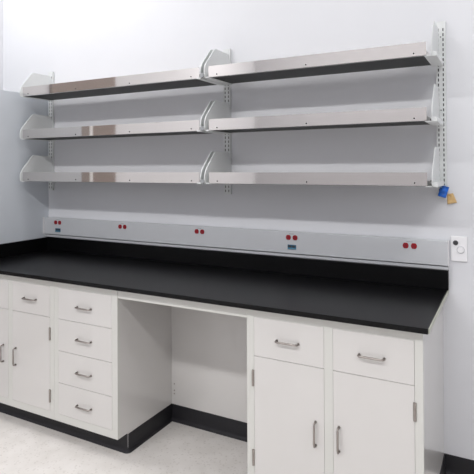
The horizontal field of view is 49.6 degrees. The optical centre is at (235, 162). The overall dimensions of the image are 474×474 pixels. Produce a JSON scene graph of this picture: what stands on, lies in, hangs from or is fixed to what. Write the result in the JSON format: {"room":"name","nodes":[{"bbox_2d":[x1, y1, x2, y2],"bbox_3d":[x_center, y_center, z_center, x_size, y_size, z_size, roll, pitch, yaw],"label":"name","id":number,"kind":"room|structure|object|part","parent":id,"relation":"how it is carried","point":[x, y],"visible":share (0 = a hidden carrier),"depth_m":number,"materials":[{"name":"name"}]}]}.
{"room":"laboratory","nodes":[
{"label":"laboratory","id":0,"kind":"room"},
{"bbox_2d":[0,0,2,89],"bbox_3d":[-3.224,-0.515,1.843,0.103,4.200,5.400,-1,-1,28],"label":"wall","id":1,"kind":"structure","parent":0,"point":[1,1],"depth_m":4.19,"materials":[{"name":"white paint"}]},
{"bbox_2d":[0,412,247,473],"bbox_3d":[-0.723,1.611,0.545,5.700,0.100,5.500,-1,-1,28],"label":"floor","id":2,"kind":"structure","parent":0,"point":[26,447],"depth_m":2.78,"materials":[{"name":"tile"}]},
{"bbox_2d":[0,90,47,243],"bbox_3d":[-1.709,0.542,3.478,0.056,2.104,1.071,-1,-1,28],"label":"wall","id":3,"kind":"structure","parent":2,"relation":"on","point":[23,205],"depth_m":3.70,"materials":[{"name":"paint"}]},
{"bbox_2d":[0,274,54,419],"bbox_3d":[-1.257,1.137,3.393,0.795,0.909,0.629,-1,-1,28],"label":"base cabinet","id":4,"kind":"object","parent":2,"relation":"on","point":[26,304],"visible":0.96,"depth_m":3.06,"materials":[{"name":"metal"}]},
{"bbox_3d":[-1.543,0.812,3.233,0.357,0.177,0.021,-1,-1,28],"label":"drawer","id":5,"kind":"part","parent":4,"relation":"part of","materials":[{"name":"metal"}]},
{"bbox_3d":[-1.542,1.172,3.230,0.357,0.541,0.021,-1,-1,28],"label":"door","id":6,"kind":"part","parent":4,"relation":"part of","materials":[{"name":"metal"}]},
{"bbox_3d":[-1.335,1.173,3.092,0.012,0.112,0.026,-1,-1,28],"label":"handle","id":7,"kind":"part","parent":4,"relation":"part of","materials":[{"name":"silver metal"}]},
{"bbox_3d":[-1.225,0.809,3.037,0.112,0.012,0.026,-1,-1,28],"label":"handle","id":8,"kind":"part","parent":4,"relation":"part of","materials":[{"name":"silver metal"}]},
{"bbox_3d":[-1.212,0.808,3.056,0.320,0.177,0.021,-1,-1,28],"label":"drawer","id":9,"kind":"part","parent":4,"relation":"part of","materials":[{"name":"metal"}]},
{"bbox_3d":[-1.210,1.169,3.052,0.320,0.541,0.021,-1,-1,28],"label":"door","id":10,"kind":"part","parent":4,"relation":"part of","materials":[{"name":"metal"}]},
{"bbox_2d":[0,237,448,334],"bbox_3d":[-0.347,0.612,2.946,2.852,0.121,0.722,-1,-1,28],"label":"countertop","id":11,"kind":"structure","parent":4,"relation":"on","point":[407,299],"depth_m":2.78,"materials":[{"name":"black stone"}]},
{"bbox_2d":[118,291,246,317],"bbox_3d":[-0.274,0.695,2.578,0.773,0.051,0.059,-1,-1,28],"label":"rail","id":12,"kind":"object","parent":11,"relation":"attached to","point":[220,309],"visible":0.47,"depth_m":2.53,"materials":[{"name":"metal"}]},
{"bbox_2d":[0,403,473,473],"bbox_3d":[0.659,1.523,2.462,5.071,0.100,0.616,-1,-1,28],"label":"baseboard","id":13,"kind":"structure","parent":4,"relation":"attached to","point":[128,443],"depth_m":2.98,"materials":[{"name":"black plastic"}]},
{"bbox_2d":[54,282,171,439],"bbox_3d":[-0.699,1.131,3.094,0.470,0.909,0.629,-1,-1,28],"label":"base cabinet","id":14,"kind":"object","parent":2,"relation":"on","point":[113,354],"visible":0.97,"depth_m":2.85,"materials":[{"name":"metal"}]},
{"bbox_3d":[-0.842,1.356,2.827,0.114,0.012,0.026,-1,-1,28],"label":"handle","id":15,"kind":"part","parent":14,"relation":"part of","materials":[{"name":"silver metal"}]},
{"bbox_3d":[-0.843,1.172,2.829,0.114,0.012,0.026,-1,-1,28],"label":"handle","id":16,"kind":"part","parent":14,"relation":"part of","materials":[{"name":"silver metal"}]},
{"bbox_3d":[-0.844,0.988,2.831,0.114,0.012,0.026,-1,-1,28],"label":"handle","id":17,"kind":"part","parent":14,"relation":"part of","materials":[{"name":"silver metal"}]},
{"bbox_3d":[-0.844,0.808,2.833,0.114,0.012,0.026,-1,-1,28],"label":"handle","id":18,"kind":"part","parent":14,"relation":"part of","materials":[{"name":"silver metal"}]},
{"bbox_3d":[-0.831,1.347,2.848,0.398,0.178,0.021,-1,-1,28],"label":"drawer","id":19,"kind":"part","parent":14,"relation":"part of","materials":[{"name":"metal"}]},
{"bbox_3d":[-0.832,1.166,2.850,0.398,0.181,0.021,-1,-1,28],"label":"drawer","id":20,"kind":"part","parent":14,"relation":"part of","materials":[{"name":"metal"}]},
{"bbox_3d":[-0.833,0.984,2.851,0.398,0.180,0.021,-1,-1,28],"label":"drawer","id":21,"kind":"part","parent":14,"relation":"part of","materials":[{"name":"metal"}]},
{"bbox_3d":[-0.833,0.804,2.853,0.398,0.176,0.021,-1,-1,28],"label":"drawer","id":22,"kind":"part","parent":14,"relation":"part of","materials":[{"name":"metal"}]},
{"bbox_3d":[-0.830,1.076,2.851,0.470,0.803,0.022,-1,-1,28],"label":"frame","id":23,"kind":"part","parent":14,"relation":"part of","materials":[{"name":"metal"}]},
{"bbox_2d":[171,306,246,422],"bbox_3d":[-0.051,1.127,2.986,0.773,0.909,0.014,-1,-1,28],"label":"wall","id":24,"kind":"structure","parent":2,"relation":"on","point":[209,349],"depth_m":3.03,"materials":[{"name":"paint"}]},
{"bbox_2d":[247,307,443,473],"bbox_3d":[0.549,1.119,2.470,0.772,0.909,0.708,-1,-1,28],"label":"base cabinet","id":25,"kind":"object","parent":2,"relation":"on","point":[324,396],"visible":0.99,"depth_m":2.18,"materials":[{"name":"metal"}]},
{"bbox_3d":[0.225,0.797,2.260,0.114,0.012,0.026,-1,-1,28],"label":"handle","id":26,"kind":"part","parent":25,"relation":"part of","materials":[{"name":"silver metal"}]},
{"bbox_3d":[0.237,0.794,2.280,0.332,0.177,0.021,-1,-1,28],"label":"drawer","id":27,"kind":"part","parent":25,"relation":"part of","materials":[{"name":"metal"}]},
{"bbox_3d":[0.238,1.155,2.276,0.332,0.541,0.021,-1,-1,28],"label":"door","id":28,"kind":"part","parent":25,"relation":"part of","materials":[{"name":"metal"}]},
{"bbox_3d":[0.339,1.167,2.196,0.012,0.112,0.026,-1,-1,28],"label":"handle","id":29,"kind":"part","parent":25,"relation":"part of","materials":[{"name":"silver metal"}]},
{"bbox_3d":[0.431,1.165,2.147,0.012,0.112,0.026,-1,-1,28],"label":"handle","id":30,"kind":"part","parent":25,"relation":"part of","materials":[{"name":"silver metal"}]},
{"bbox_3d":[0.551,0.794,2.085,0.114,0.012,0.026,-1,-1,28],"label":"handle","id":31,"kind":"part","parent":25,"relation":"part of","materials":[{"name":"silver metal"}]},
{"bbox_3d":[0.564,0.791,2.105,0.330,0.177,0.021,-1,-1,28],"label":"drawer","id":32,"kind":"part","parent":25,"relation":"part of","materials":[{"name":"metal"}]},
{"bbox_3d":[0.566,1.152,2.101,0.330,0.541,0.021,-1,-1,28],"label":"door","id":33,"kind":"part","parent":25,"relation":"part of","materials":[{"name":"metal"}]},
{"bbox_2d":[3,0,473,459],"bbox_3d":[0.542,-0.522,2.946,5.700,4.200,0.100,-1,-1,28],"label":"wall","id":34,"kind":"structure","parent":0,"point":[74,40],"depth_m":3.05,"materials":[{"name":"white paint"}]},
{"bbox_2d":[48,72,53,189],"bbox_3d":[-1.407,-0.241,3.919,0.046,0.904,0.019,-1,-1,28],"label":"upright","id":35,"kind":"object","parent":34,"relation":"attached to","point":[51,74],"visible":0.52,"depth_m":3.91,"materials":[{"name":"paint"}]},
{"bbox_2d":[20,155,51,181],"bbox_3d":[-1.450,0.042,3.766,0.036,0.190,0.288,-1,-1,28],"label":"shelf bracket","id":36,"kind":"object","parent":35,"relation":"attached to","point":[36,163],"visible":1,"depth_m":3.78,"materials":[{"name":"metal"}]},
{"bbox_2d":[23,172,199,182],"bbox_3d":[-0.794,0.095,3.414,1.480,0.064,0.276,-1,-1,28],"label":"steel shelf","id":37,"kind":"object","parent":36,"relation":"on","point":[131,177],"visible":0.94,"depth_m":3.24,"materials":[{"name":"silver metal"}]},
{"bbox_2d":[20,114,53,140],"bbox_3d":[-1.452,-0.260,3.769,0.036,0.190,0.288,-1,-1,28],"label":"shelf bracket","id":38,"kind":"object","parent":35,"relation":"attached to","point":[35,121],"visible":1,"depth_m":3.77,"materials":[{"name":"metal"}]},
{"bbox_2d":[23,120,212,139],"bbox_3d":[-0.796,-0.207,3.417,1.480,0.064,0.276,-1,-1,28],"label":"steel shelf","id":39,"kind":"object","parent":38,"relation":"on","point":[187,127],"visible":0.91,"depth_m":3.28,"materials":[{"name":"silver metal"}]},
{"bbox_2d":[20,73,53,100],"bbox_3d":[-1.453,-0.562,3.772,0.036,0.190,0.288,-1,-1,28],"label":"shelf bracket","id":40,"kind":"object","parent":35,"relation":"attached to","point":[35,79],"visible":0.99,"depth_m":3.77,"materials":[{"name":"metal"}]},
{"bbox_2d":[23,67,215,99],"bbox_3d":[-0.797,-0.510,3.420,1.480,0.064,0.276,-1,-1,28],"label":"steel shelf","id":41,"kind":"object","parent":40,"relation":"on","point":[181,78],"visible":0.91,"depth_m":3.30,"materials":[{"name":"silver metal"}]},
{"bbox_2d":[223,49,231,193],"bbox_3d":[-0.049,-0.255,3.191,0.046,0.904,0.019,-1,-1,28],"label":"upright","id":42,"kind":"object","parent":34,"relation":"attached to","point":[227,88],"visible":0.42,"depth_m":3.18,"materials":[{"name":"paint"}]},
{"bbox_2d":[197,151,229,183],"bbox_3d":[-0.118,0.029,3.043,0.091,0.190,0.304,-1,-1,28],"label":"shelf bracket","id":43,"kind":"object","parent":42,"relation":"attached to","point":[216,161],"visible":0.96,"depth_m":3.01,"materials":[{"name":"metal"}]},
{"bbox_3d":[-0.141,0.029,3.059,0.035,0.190,0.298,-1,-1,28],"label":"plate","id":44,"kind":"part","parent":43,"relation":"part of","materials":[{"name":"paint"}]},
{"bbox_2d":[197,100,232,133],"bbox_3d":[-0.119,-0.273,3.046,0.091,0.190,0.304,-1,-1,28],"label":"shelf bracket","id":45,"kind":"object","parent":42,"relation":"attached to","point":[215,109],"visible":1,"depth_m":3.02,"materials":[{"name":"metal"}]},
{"bbox_3d":[-0.143,-0.273,3.062,0.035,0.190,0.298,-1,-1,28],"label":"plate","id":46,"kind":"part","parent":45,"relation":"part of","materials":[{"name":"paint"}]},
{"bbox_2d":[197,49,232,85],"bbox_3d":[-0.121,-0.576,3.049,0.091,0.190,0.304,-1,-1,28],"label":"shelf bracket","id":47,"kind":"object","parent":42,"relation":"attached to","point":[214,57],"visible":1,"depth_m":3.01,"materials":[{"name":"metal"}]},
{"bbox_2d":[43,217,448,269],"bbox_3d":[-0.190,0.477,3.240,2.856,0.150,0.057,-1,-1,28],"label":"raceway","id":48,"kind":"object","parent":34,"relation":"attached to","point":[380,250],"visible":1,"depth_m":3.03,"materials":[{"name":"plastic"}]},
{"bbox_2d":[118,223,125,228],"bbox_3d":[-0.781,0.439,3.540,0.071,0.038,0.005,-1,-1,28],"label":"power outlet","id":49,"kind":"object","parent":48,"relation":"attached to","point":[119,225],"visible":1,"depth_m":3.54,"materials":[{"name":"red plastic"}]},
{"bbox_2d":[195,228,203,233],"bbox_3d":[-0.228,0.432,3.244,0.071,0.038,0.005,-1,-1,28],"label":"power outlet","id":50,"kind":"object","parent":48,"relation":"attached to","point":[196,230],"visible":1,"depth_m":3.25,"materials":[{"name":"red plastic"}]},
{"bbox_3d":[-0.185,0.543,3.251,2.849,0.018,0.033,-1,-1,28],"label":"trim","id":51,"kind":"part","parent":48,"relation":"part of","materials":[{"name":"grey metal"}]},
{"bbox_2d":[286,233,296,239],"bbox_3d":[0.323,0.427,2.948,0.071,0.038,0.005,-1,-1,28],"label":"power outlet","id":52,"kind":"object","parent":48,"relation":"attached to","point":[288,237],"visible":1,"depth_m":2.95,"materials":[{"name":"red plastic"}]},
{"bbox_2d":[288,244,295,249],"bbox_3d":[0.324,0.485,2.946,0.052,0.026,0.007,-1,-1,28],"label":"data jack","id":53,"kind":"object","parent":48,"relation":"attached to","point":[289,246],"visible":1,"depth_m":2.94,"materials":[{"name":"blue plastic"}]},
{"bbox_2d":[403,241,416,248],"bbox_3d":[0.898,0.424,2.640,0.071,0.038,0.005,-1,-1,28],"label":"power outlet","id":54,"kind":"object","parent":48,"relation":"attached to","point":[405,245],"visible":1,"depth_m":2.64,"materials":[{"name":"red plastic"}]},
{"bbox_2d":[411,243,416,248],"bbox_3d":[0.916,0.429,2.631,0.030,0.029,0.004,-1,-1,28],"label":"socket","id":55,"kind":"object","parent":54,"relation":"attached to","point":[413,245],"depth_m":2.63,"materials":[{"name":"red plastic"}]},
{"bbox_2d":[48,237,448,289],"bbox_3d":[-0.174,0.603,3.248,2.831,0.099,0.028,-1,-1,28],"label":"backsplash","id":56,"kind":"structure","parent":34,"relation":"attached to","point":[363,272],"depth_m":3.03,"materials":[{"name":"black stone"}]},
{"bbox_2d":[436,21,446,199],"bbox_3d":[1.047,-0.265,2.605,0.046,0.904,0.019,-1,-1,28],"label":"upright","id":57,"kind":"object","parent":34,"relation":"attached to","point":[440,70],"visible":0.82,"depth_m":2.60,"materials":[{"name":"paint"}]},
{"bbox_2d":[208,42,430,83],"bbox_3d":[0.428,-0.522,2.764,1.173,0.064,0.276,-1,-1,28],"label":"steel shelf","id":58,"kind":"object","parent":57,"relation":"on","point":[410,54],"visible":0.94,"depth_m":2.65,"materials":[{"name":"silver metal"}]},
{"bbox_2d":[209,107,430,132],"bbox_3d":[0.429,-0.219,2.761,1.173,0.064,0.276,-1,-1,28],"label":"steel shelf","id":59,"kind":"object","parent":57,"relation":"on","point":[401,116],"visible":0.94,"depth_m":2.63,"materials":[{"name":"silver metal"}]},
{"bbox_2d":[209,172,431,185],"bbox_3d":[0.431,0.083,2.758,1.173,0.064,0.276,-1,-1,28],"label":"steel shelf","id":60,"kind":"object","parent":57,"relation":"on","point":[293,178],"visible":0.95,"depth_m":2.59,"materials":[{"name":"silver metal"}]},
{"bbox_2d":[424,20,442,65],"bbox_3d":[0.961,-0.585,2.479,0.052,0.192,0.288,-1,-1,28],"label":"shelf bracket","id":61,"kind":"object","parent":57,"relation":"attached to","point":[434,59],"visible":1,"depth_m":2.46,"materials":[{"name":"metal"}]},
{"bbox_2d":[425,84,443,125],"bbox_3d":[0.962,-0.282,2.476,0.052,0.192,0.288,-1,-1,28],"label":"shelf bracket","id":62,"kind":"object","parent":57,"relation":"attached to","point":[435,120],"visible":1,"depth_m":2.47,"materials":[{"name":"metal"}]},
{"bbox_2d":[425,147,443,186],"bbox_3d":[0.963,0.019,2.473,0.052,0.192,0.288,-1,-1,28],"label":"shelf bracket","id":63,"kind":"object","parent":57,"relation":"attached to","point":[436,182],"visible":0.99,"depth_m":2.46,"materials":[{"name":"metal"}]},
{"bbox_2d":[438,185,448,197],"bbox_3d":[1.047,0.144,2.581,0.054,0.070,0.022,-1,-1,28],"label":"tag","id":64,"kind":"object","parent":57,"relation":"hanging from","point":[443,190],"visible":0.8,"depth_m":2.58,"materials":[{"name":"blue plastic"}]},
{"bbox_2d":[447,193,456,203],"bbox_3d":[1.087,0.179,2.576,0.049,0.063,0.022,-1,-1,28],"label":"tag","id":65,"kind":"object","parent":57,"relation":"hanging from","point":[451,199],"visible":1,"depth_m":2.58,"materials":[{"name":"beige paper"}]},
{"bbox_2d":[451,236,466,261],"bbox_3d":[1.118,0.432,2.563,0.075,0.126,0.018,-1,-1,28],"label":"control plate","id":66,"kind":"object","parent":34,"relation":"attached to","point":[458,243],"visible":1,"depth_m":2.56,"materials":[{"name":"plastic"}]}
]}

